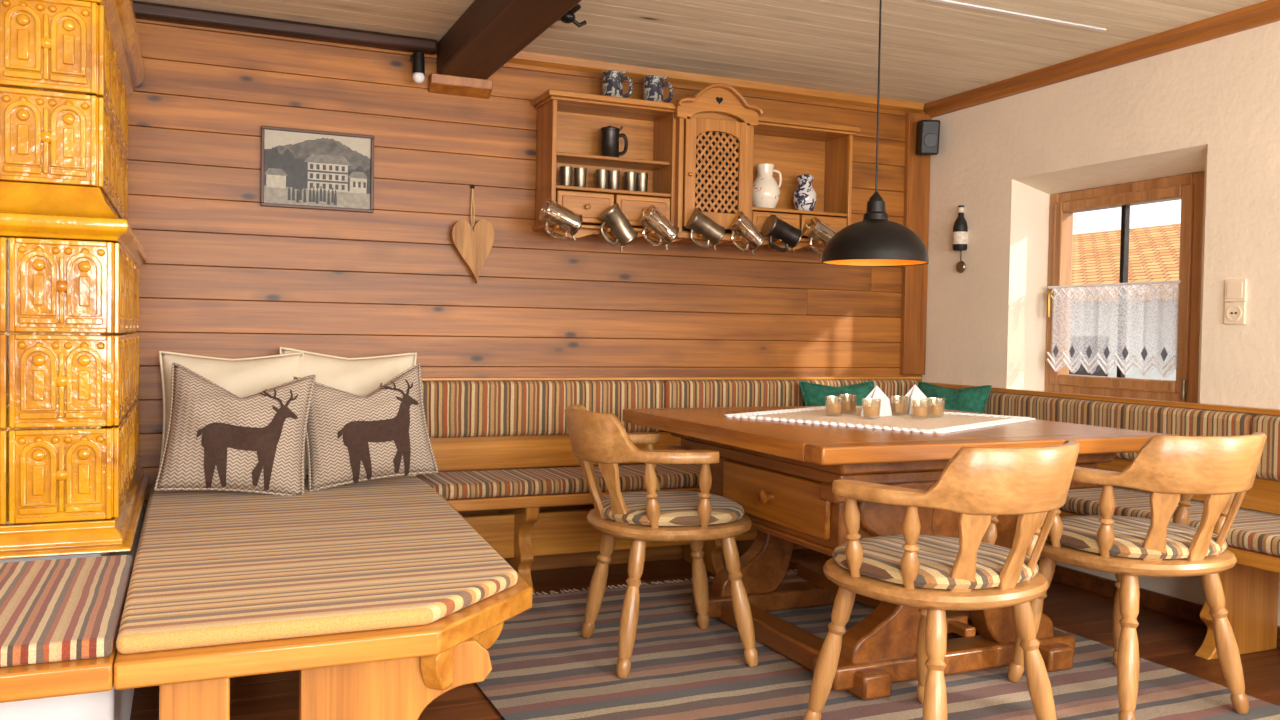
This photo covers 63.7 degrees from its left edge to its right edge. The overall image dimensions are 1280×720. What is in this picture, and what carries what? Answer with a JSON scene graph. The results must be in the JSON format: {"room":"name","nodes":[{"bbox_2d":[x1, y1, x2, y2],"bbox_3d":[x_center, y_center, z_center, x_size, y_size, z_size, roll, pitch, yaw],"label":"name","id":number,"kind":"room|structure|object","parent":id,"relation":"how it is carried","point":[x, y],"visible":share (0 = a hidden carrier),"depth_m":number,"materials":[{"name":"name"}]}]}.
{"room":"traditional dwelling","nodes":[
{"label":"traditional dwelling","id":0,"kind":"room"},
{"bbox_2d":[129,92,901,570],"bbox_3d":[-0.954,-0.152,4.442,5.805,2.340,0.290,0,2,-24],"label":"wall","id":1,"kind":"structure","parent":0,"point":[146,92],"depth_m":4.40,"materials":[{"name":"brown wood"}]},
{"bbox_2d":[260,126,373,212],"bbox_3d":[-1.278,-0.754,4.098,0.430,0.310,0.020,0,2,-24],"label":"framed photograph","id":2,"kind":"object","parent":1,"relation":"attached to","point":[301,168],"visible":1,"depth_m":4.09},
{"bbox_2d":[410,52,424,83],"bbox_3d":[-0.904,-1.185,4.184,0.052,0.137,0.113,0,2,-24],"label":"wall spotlight","id":3,"kind":"object","parent":1,"relation":"attached to","point":[417,58],"visible":1,"depth_m":4.14,"materials":[{"name":"black metal"}]},
{"bbox_2d":[428,73,492,98],"bbox_3d":[-0.747,-1.141,4.298,0.260,0.068,0.059,0,2,-24],"label":"corbel","id":4,"kind":"object","parent":1,"relation":"attached to","point":[437,83],"visible":1,"depth_m":4.29,"materials":[{"name":"brown wood"}]},
{"bbox_2d":[450,185,494,283],"bbox_3d":[-0.706,-0.531,4.339,0.182,0.417,0.047,0,2,-24],"label":"heart","id":5,"kind":"object","parent":1,"relation":"hanging from","point":[473,243],"visible":1,"depth_m":4.32,"materials":[{"name":"brown wood"}]},
{"bbox_2d":[531,83,860,251],"bbox_3d":[0.291,-0.860,4.629,1.540,0.701,0.294,0,2,-24],"label":"upper cabinet","id":6,"kind":"object","parent":1,"relation":"attached to","point":[703,151],"visible":0.88,"depth_m":4.54,"materials":[{"name":"brown wood"}]},
{"bbox_2d":[570,215,582,240],"bbox_3d":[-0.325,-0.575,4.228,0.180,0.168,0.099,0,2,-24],"label":"lid","id":7,"kind":"object","parent":6,"relation":"on","point":[577,223],"visible":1,"depth_m":4.25,"materials":[{"name":"silver metal"}]},
{"bbox_2d":[560,166,648,191],"bbox_3d":[-0.154,-0.778,4.492,0.413,0.094,0.058,0,2,-24],"label":"cups","id":8,"kind":"object","parent":6,"relation":"in","point":[634,181],"visible":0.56,"depth_m":4.47,"materials":[{"name":"grey metal"}]},
{"bbox_2d":[600,126,627,156],"bbox_3d":[-0.122,-0.946,4.494,0.117,0.150,0.091,-1,2,-44],"label":"pewter tankard","id":9,"kind":"object","parent":6,"relation":"on","point":[609,146],"visible":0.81,"depth_m":4.45,"materials":[{"name":"black metal"}]},
{"bbox_2d":[602,70,632,97],"bbox_3d":[-0.108,-1.187,4.463,0.126,0.144,0.099,2,2,38],"label":"stein","id":10,"kind":"object","parent":6,"relation":"on","point":[613,80],"visible":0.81,"depth_m":4.44,"materials":[{"name":"ceramic"}]},
{"bbox_2d":[599,203,637,251],"bbox_3d":[-0.090,-0.557,4.329,0.172,0.201,0.099,0,2,-23],"label":"beer mug","id":11,"kind":"object","parent":6,"relation":"hanging from","point":[612,217],"visible":1,"depth_m":4.30,"materials":[{"name":"grey metal"}]},
{"bbox_2d":[643,75,672,102],"bbox_3d":[0.069,-1.187,4.556,0.126,0.144,0.099,0,2,-35],"label":"stein","id":12,"kind":"object","parent":6,"relation":"on","point":[653,84],"visible":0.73,"depth_m":4.51,"materials":[{"name":"ceramic"}]},
{"bbox_2d":[663,227,678,249],"bbox_3d":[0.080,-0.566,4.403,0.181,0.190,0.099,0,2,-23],"label":"lid","id":13,"kind":"object","parent":6,"relation":"hanging from","point":[673,233],"visible":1,"depth_m":4.42,"materials":[{"name":"silver metal"}]},
{"bbox_2d":[685,208,724,249],"bbox_3d":[0.282,-0.569,4.492,0.182,0.179,0.099,0,2,-23],"label":"beer mug","id":14,"kind":"object","parent":6,"relation":"hanging from","point":[698,223],"visible":1,"depth_m":4.46,"materials":[{"name":"grey metal"}]},
{"bbox_2d":[749,233,765,254],"bbox_3d":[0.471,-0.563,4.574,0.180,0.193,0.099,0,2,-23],"label":"lid","id":15,"kind":"object","parent":6,"relation":"hanging from","point":[759,239],"visible":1,"depth_m":4.59,"materials":[{"name":"silver metal"}]},
{"bbox_2d":[753,164,781,207],"bbox_3d":[0.581,-0.802,4.801,0.144,0.210,0.144,1,2,18],"label":"ceramic jug","id":16,"kind":"object","parent":6,"relation":"on","point":[766,191],"visible":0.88,"depth_m":4.75,"materials":[{"name":"white ceramic"}]},
{"bbox_2d":[762,214,801,252],"bbox_3d":[0.642,-0.570,4.650,0.180,0.168,0.099,0,2,-24],"label":"beer mug","id":17,"kind":"object","parent":6,"relation":"hanging from","point":[776,228],"visible":1,"depth_m":4.62,"materials":[{"name":"grey metal"}]},
{"bbox_2d":[793,174,816,210],"bbox_3d":[0.783,-0.789,4.889,0.107,0.185,0.107,0,2,-24],"label":"ceramic vase","id":18,"kind":"object","parent":6,"relation":"on","point":[804,197],"visible":0.8,"depth_m":4.85,"materials":[{"name":"ceramic"}]},
{"bbox_2d":[507,51,924,112],"bbox_3d":[0.400,-1.287,4.804,2.265,0.045,0.040,0,2,-24],"label":"trim","id":19,"kind":"structure","parent":1,"relation":"attached to","point":[525,58],"depth_m":4.76,"materials":[{"name":"brown wood"}]},
{"bbox_2d":[900,112,930,374],"bbox_3d":[1.410,-0.590,5.274,0.140,1.330,0.030,0,2,-24],"label":"trim","id":20,"kind":"structure","parent":1,"relation":"attached to","point":[917,167],"depth_m":5.26,"materials":[{"name":"brown wood"}]},
{"bbox_2d":[128,18,924,570],"bbox_3d":[-0.909,-0.197,4.301,5.174,2.238,0.020,0,2,-24],"label":"wall","id":21,"kind":"structure","parent":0,"point":[183,63],"depth_m":4.30,"materials":[{"name":"brown wood"}]},
{"bbox_2d":[133,0,437,54],"bbox_3d":[-2.041,-1.295,3.727,2.630,0.055,0.060,0,2,-24],"label":"rail","id":22,"kind":"object","parent":21,"relation":"attached to","point":[143,10],"depth_m":3.99,"materials":[{"name":"brown metal"}]},
{"bbox_2d":[134,0,1266,102],"bbox_3d":[0.308,-1.276,1.565,5.805,0.100,6.500,0,2,-24],"label":"ceiling","id":23,"kind":"structure","parent":0,"point":[931,51],"depth_m":4.03,"materials":[{"name":"brown wood"}]},
{"bbox_2d":[437,0,581,78],"bbox_3d":[0.429,-1.156,1.617,0.210,0.140,5.890,0,2,-24],"label":"ceiling beam","id":24,"kind":"structure","parent":23,"relation":"attached to","point":[489,33],"depth_m":3.72,"materials":[{"name":"brown wood"}]},
{"bbox_2d":[556,4,586,26],"bbox_3d":[-0.264,-1.260,3.772,0.155,0.068,0.099,0,2,-24],"label":"ceiling hook","id":25,"kind":"object","parent":24,"relation":"attached to","point":[569,17],"depth_m":3.76,"materials":[{"name":"black metal"}]},
{"bbox_2d":[822,0,928,265],"bbox_3d":[0.801,-0.798,3.472,0.354,0.940,0.354,0,2,-24],"label":"pendant lamp","id":26,"kind":"object","parent":23,"relation":"hanging from","point":[875,240],"visible":1,"depth_m":3.38,"materials":[{"name":"black metal"}]},
{"bbox_2d":[927,0,1105,31],"bbox_3d":[1.295,-1.264,3.735,1.050,0.006,0.025,0,2,-24],"label":"light strip","id":27,"kind":"object","parent":23,"relation":"attached to","point":[949,2],"depth_m":3.77,"materials":[{"name":"white glowing translucent plastic"}]},
{"bbox_2d":[130,549,1279,719],"bbox_3d":[0.255,1.027,1.618,5.173,0.030,5.898,0,2,-24],"label":"floor","id":28,"kind":"structure","parent":0,"point":[1164,639],"depth_m":3.48,"materials":[{"name":"brown wood"}]},
{"bbox_2d":[0,555,132,702],"bbox_3d":[-1.672,0.735,2.037,1.173,0.468,0.835,0,2,-24],"label":"bench","id":29,"kind":"object","parent":28,"relation":"on","point":[60,619],"visible":0.88,"depth_m":2.00,"materials":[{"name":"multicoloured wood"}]},
{"bbox_2d":[0,0,149,719],"bbox_3d":[-1.988,-0.056,2.760,1.165,2.000,1.930,0,2,-24],"label":"stove","id":30,"kind":"object","parent":28,"relation":"on","point":[74,484],"visible":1,"depth_m":2.59,"materials":[{"name":"tile"}]},
{"bbox_2d":[114,474,532,719],"bbox_3d":[-0.944,0.719,3.086,1.002,0.469,2.175,0,2,-24],"label":"daybed","id":31,"kind":"object","parent":28,"relation":"on","point":[384,599],"visible":0.98,"depth_m":2.25,"materials":[{"name":"fabric"}]},
{"bbox_2d":[159,351,305,478],"bbox_3d":[-1.508,0.207,3.825,0.507,0.475,0.207,0,2,-24],"label":"cushion","id":32,"kind":"object","parent":31,"relation":"on","point":[242,377],"visible":0.29,"depth_m":3.80,"materials":[{"name":"fabric"}]},
{"bbox_2d":[154,362,315,495],"bbox_3d":[-1.390,0.243,3.564,0.502,0.466,0.233,1,2,-14],"label":"throw pillow","id":33,"kind":"object","parent":31,"relation":"on","point":[219,439],"visible":1,"depth_m":3.50,"materials":[{"name":"brown fabric"}]},
{"bbox_2d":[279,347,416,475],"bbox_3d":[-1.134,0.204,4.017,0.535,0.504,0.206,0,2,-20],"label":"cushion","id":34,"kind":"object","parent":31,"relation":"on","point":[360,376],"visible":0.27,"depth_m":3.99,"materials":[{"name":"fabric"}]},
{"bbox_2d":[293,363,438,490],"bbox_3d":[-1.005,0.241,3.800,0.498,0.454,0.231,0,2,-29],"label":"throw pillow","id":35,"kind":"object","parent":31,"relation":"on","point":[351,438],"visible":0.93,"depth_m":3.72,"materials":[{"name":"brown fabric"}]},
{"bbox_2d":[416,376,1279,659],"bbox_3d":[0.929,0.555,3.262,2.629,0.850,3.399,0,2,-24],"label":"bench","id":36,"kind":"object","parent":28,"relation":"on","point":[472,422],"visible":0.32,"depth_m":4.28,"materials":[{"name":"brown wood"}]},
{"bbox_2d":[416,464,701,498],"bbox_3d":[0.151,0.504,4.515,2.205,0.059,0.370,0,2,-24],"label":"seat cushion","id":37,"kind":"object","parent":36,"relation":"on","point":[567,482],"depth_m":4.15,"materials":[{"name":"fabric"}]},
{"bbox_2d":[799,381,873,405],"bbox_3d":[0.975,0.283,4.910,0.427,0.359,0.184,0,2,-24],"label":"cushion","id":38,"kind":"object","parent":36,"relation":"on","point":[813,394],"visible":0.26,"depth_m":4.89,"materials":[{"name":"green fabric"}]},
{"bbox_2d":[918,381,991,412],"bbox_3d":[1.437,0.292,4.851,0.178,0.364,0.387,0,2,-42],"label":"cushion","id":39,"kind":"object","parent":36,"relation":"on","point":[972,399],"visible":0.31,"depth_m":4.79,"materials":[{"name":"green fabric"}]},
{"bbox_2d":[1059,487,1279,555],"bbox_3d":[1.911,0.556,3.669,0.385,0.059,3.320,0,2,-24],"label":"seat cushion","id":40,"kind":"object","parent":36,"relation":"on","point":[1250,534],"depth_m":3.53,"materials":[{"name":"fabric"}]},
{"bbox_2d":[476,569,1279,719],"bbox_3d":[0.536,0.967,3.334,2.100,0.008,2.221,0,2,-24],"label":"striped rug","id":41,"kind":"object","parent":28,"relation":"on","point":[543,666],"visible":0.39,"depth_m":3.12,"materials":[{"name":"fabric"}]},
{"bbox_2d":[564,405,758,677],"bbox_3d":[0.053,0.556,3.354,0.609,0.797,0.631,0,2,-18],"label":"dining chair","id":42,"kind":"object","parent":41,"relation":"on","point":[654,514],"visible":1,"depth_m":3.17,"materials":[{"name":"brown wood"}]},
{"bbox_2d":[622,405,1178,700],"bbox_3d":[0.802,0.584,3.579,1.320,0.748,1.360,0,2,-24],"label":"dining table","id":43,"kind":"object","parent":41,"relation":"on","point":[782,475],"visible":0.65,"depth_m":3.18,"materials":[{"name":"brown wood"}]},
{"bbox_2d":[724,406,1035,432],"bbox_3d":[0.864,0.205,3.692,0.822,0.006,0.866,2,2,40],"label":"lace tablecloth","id":44,"kind":"object","parent":43,"relation":"on","point":[947,422],"visible":0.76,"depth_m":3.60,"materials":[{"name":"fabric"}]},
{"bbox_2d":[827,403,840,412],"bbox_3d":[0.700,0.165,3.717,0.067,0.066,0.067,0,2,-24],"label":"candle","id":45,"kind":"object","parent":44,"relation":"on","point":[831,407],"visible":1,"depth_m":3.70,"materials":[{"name":"white"}]},
{"bbox_2d":[841,401,854,409],"bbox_3d":[0.779,0.162,3.861,0.067,0.066,0.067,0,2,-24],"label":"candle","id":46,"kind":"object","parent":44,"relation":"on","point":[845,405],"visible":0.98,"depth_m":3.84,"materials":[{"name":"white"}]},
{"bbox_2d":[864,406,878,415],"bbox_3d":[0.811,0.169,3.613,0.067,0.066,0.067,0,2,-24],"label":"candle","id":47,"kind":"object","parent":44,"relation":"on","point":[868,410],"visible":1,"depth_m":3.59,"materials":[{"name":"white"}]},
{"bbox_2d":[861,386,891,416],"bbox_3d":[0.867,0.147,3.769,0.144,0.110,0.094,0,2,-44],"label":"folded napkin","id":48,"kind":"object","parent":44,"relation":"on","point":[876,397],"visible":0.8,"depth_m":3.74,"materials":[{"name":"white fabric"}]},
{"bbox_2d":[892,403,905,411],"bbox_3d":[0.956,0.167,3.807,0.067,0.066,0.067,0,2,-24],"label":"candle","id":49,"kind":"object","parent":44,"relation":"on","point":[896,407],"visible":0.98,"depth_m":3.79,"materials":[{"name":"white"}]},
{"bbox_2d":[900,385,927,413],"bbox_3d":[1.044,0.147,3.912,0.144,0.110,0.094,0,2,-44],"label":"folded napkin","id":50,"kind":"object","parent":44,"relation":"on","point":[914,397],"visible":0.8,"depth_m":3.88,"materials":[{"name":"white fabric"}]},
{"bbox_2d":[912,406,927,415],"bbox_3d":[0.987,0.172,3.635,0.067,0.066,0.067,0,2,-24],"label":"candle","id":51,"kind":"object","parent":44,"relation":"on","point":[916,410],"visible":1,"depth_m":3.61,"materials":[{"name":"white"}]},
{"bbox_2d":[928,405,942,413],"bbox_3d":[1.068,0.171,3.725,0.067,0.066,0.067,0,2,-24],"label":"candle","id":52,"kind":"object","parent":44,"relation":"on","point":[932,409],"visible":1,"depth_m":3.71,"materials":[{"name":"white"}]},
{"bbox_2d":[804,440,1079,719],"bbox_3d":[0.770,0.588,2.603,0.631,0.797,0.609,0,2,-32],"label":"dining chair","id":53,"kind":"object","parent":41,"relation":"on","point":[933,574],"visible":1,"depth_m":2.41,"materials":[{"name":"brown wood"}]},
{"bbox_2d":[1007,432,1266,719],"bbox_3d":[1.437,0.589,2.970,0.631,0.797,0.609,0,2,-22],"label":"dining chair","id":54,"kind":"object","parent":41,"relation":"on","point":[1174,469],"visible":0.89,"depth_m":2.77,"materials":[{"name":"brown wood"}]},
{"bbox_2d":[922,21,1279,625],"bbox_3d":[2.795,-0.094,2.691,0.325,2.240,6.500,0,2,-24],"label":"wall","id":55,"kind":"structure","parent":0,"point":[1212,107],"depth_m":4.26,"materials":[{"name":"paint"}]},
{"bbox_2d":[916,120,939,154],"bbox_3d":[1.446,-1.117,5.181,0.095,0.180,0.120,1,2,1],"label":"wall speaker","id":56,"kind":"object","parent":55,"relation":"attached to","point":[928,131],"visible":1,"depth_m":5.13,"materials":[{"name":"black plastic"}]},
{"bbox_2d":[952,205,967,272],"bbox_3d":[1.570,-0.591,5.054,0.072,0.330,0.072,0,2,-24],"label":"bottle opener","id":57,"kind":"object","parent":55,"relation":"attached to","point":[960,228],"visible":1,"depth_m":5.03,"materials":[{"name":"black glass"}]},
{"bbox_2d":[952,205,967,250],"bbox_3d":[1.571,-0.646,5.053,0.071,0.220,0.071,0,2,-24],"label":"bottle","id":58,"kind":"object","parent":57,"relation":"on","point":[960,228],"depth_m":5.03,"materials":[{"name":"black glass"}]},
{"bbox_2d":[923,0,1279,117],"bbox_3d":[2.639,-1.182,2.586,0.055,0.065,5.900,0,2,-24],"label":"trim","id":59,"kind":"structure","parent":55,"relation":"attached to","point":[1266,12],"depth_m":4.17,"materials":[{"name":"brown wood"}]},
{"bbox_2d":[1045,171,1204,402],"bbox_3d":[2.058,-0.294,4.437,0.149,0.925,0.800,0,2,-24],"label":"window","id":60,"kind":"structure","parent":55,"relation":"in","point":[1197,178],"depth_m":4.33,"materials":[{"name":"brown wood"}]},
{"bbox_2d":[1047,280,1179,377],"bbox_3d":[2.015,-0.130,4.429,0.029,0.396,0.684,0,2,-24],"label":"lace curtain","id":61,"kind":"object","parent":60,"relation":"hanging from","point":[1164,354],"visible":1,"depth_m":4.39,"materials":[{"name":"white fabric"}]},
{"bbox_2d":[1037,560,1279,646],"bbox_3d":[2.099,0.950,3.841,0.020,0.070,3.300,0,2,-24],"label":"baseboard","id":62,"kind":"structure","parent":55,"relation":"attached to","point":[1173,606],"depth_m":4.07,"materials":[{"name":"brown wood"}]},
{"bbox_2d":[1224,279,1246,323],"bbox_3d":[2.154,-0.211,3.733,0.016,0.162,0.080,0,2,-24],"label":"light switch","id":63,"kind":"object","parent":55,"relation":"attached to","point":[1235,289],"visible":1,"depth_m":3.73,"materials":[{"name":"plastic"}]},
{"bbox_2d":[1224,302,1245,323],"bbox_3d":[2.156,-0.170,3.736,0.010,0.080,0.080,0,2,-24],"label":"socket","id":64,"kind":"object","parent":63,"relation":"attached to","point":[1234,312],"depth_m":3.73,"materials":[{"name":"plastic"}]},
{"label":"outside","id":65,"kind":"structure","parent":0,"visible":0},
{"bbox_3d":[25.237,2.448,22.015,56.100,0.100,100.000,0,2,-24],"label":"ground","id":66,"kind":"structure","parent":65,"visible":0},
{"bbox_2d":[1070,302,1177,379],"bbox_3d":[7.582,0.722,12.613,4.000,3.250,11.000,0,2,-24],"label":"facade","id":67,"kind":"object","parent":66,"relation":"on","point":[1135,373],"visible":0.02,"depth_m":11.85,"materials":[{"name":"white paint"}]},
{"bbox_2d":[1069,336,1108,375],"bbox_3d":[5.404,0.211,12.573,0.030,1.000,4.700,0,2,-24],"label":"windows","id":68,"kind":"structure","parent":67,"relation":"attached to","point":[1081,371],"depth_m":12.49,"materials":[{"name":"grey glass"}]},
{"bbox_2d":[1071,223,1180,303],"bbox_3d":[7.575,-1.215,12.654,5.000,1.120,12.000,0,2,-24],"label":"tiled roof","id":69,"kind":"structure","parent":67,"relation":"on","point":[1154,251],"depth_m":12.93,"materials":[{"name":"ceramic"}]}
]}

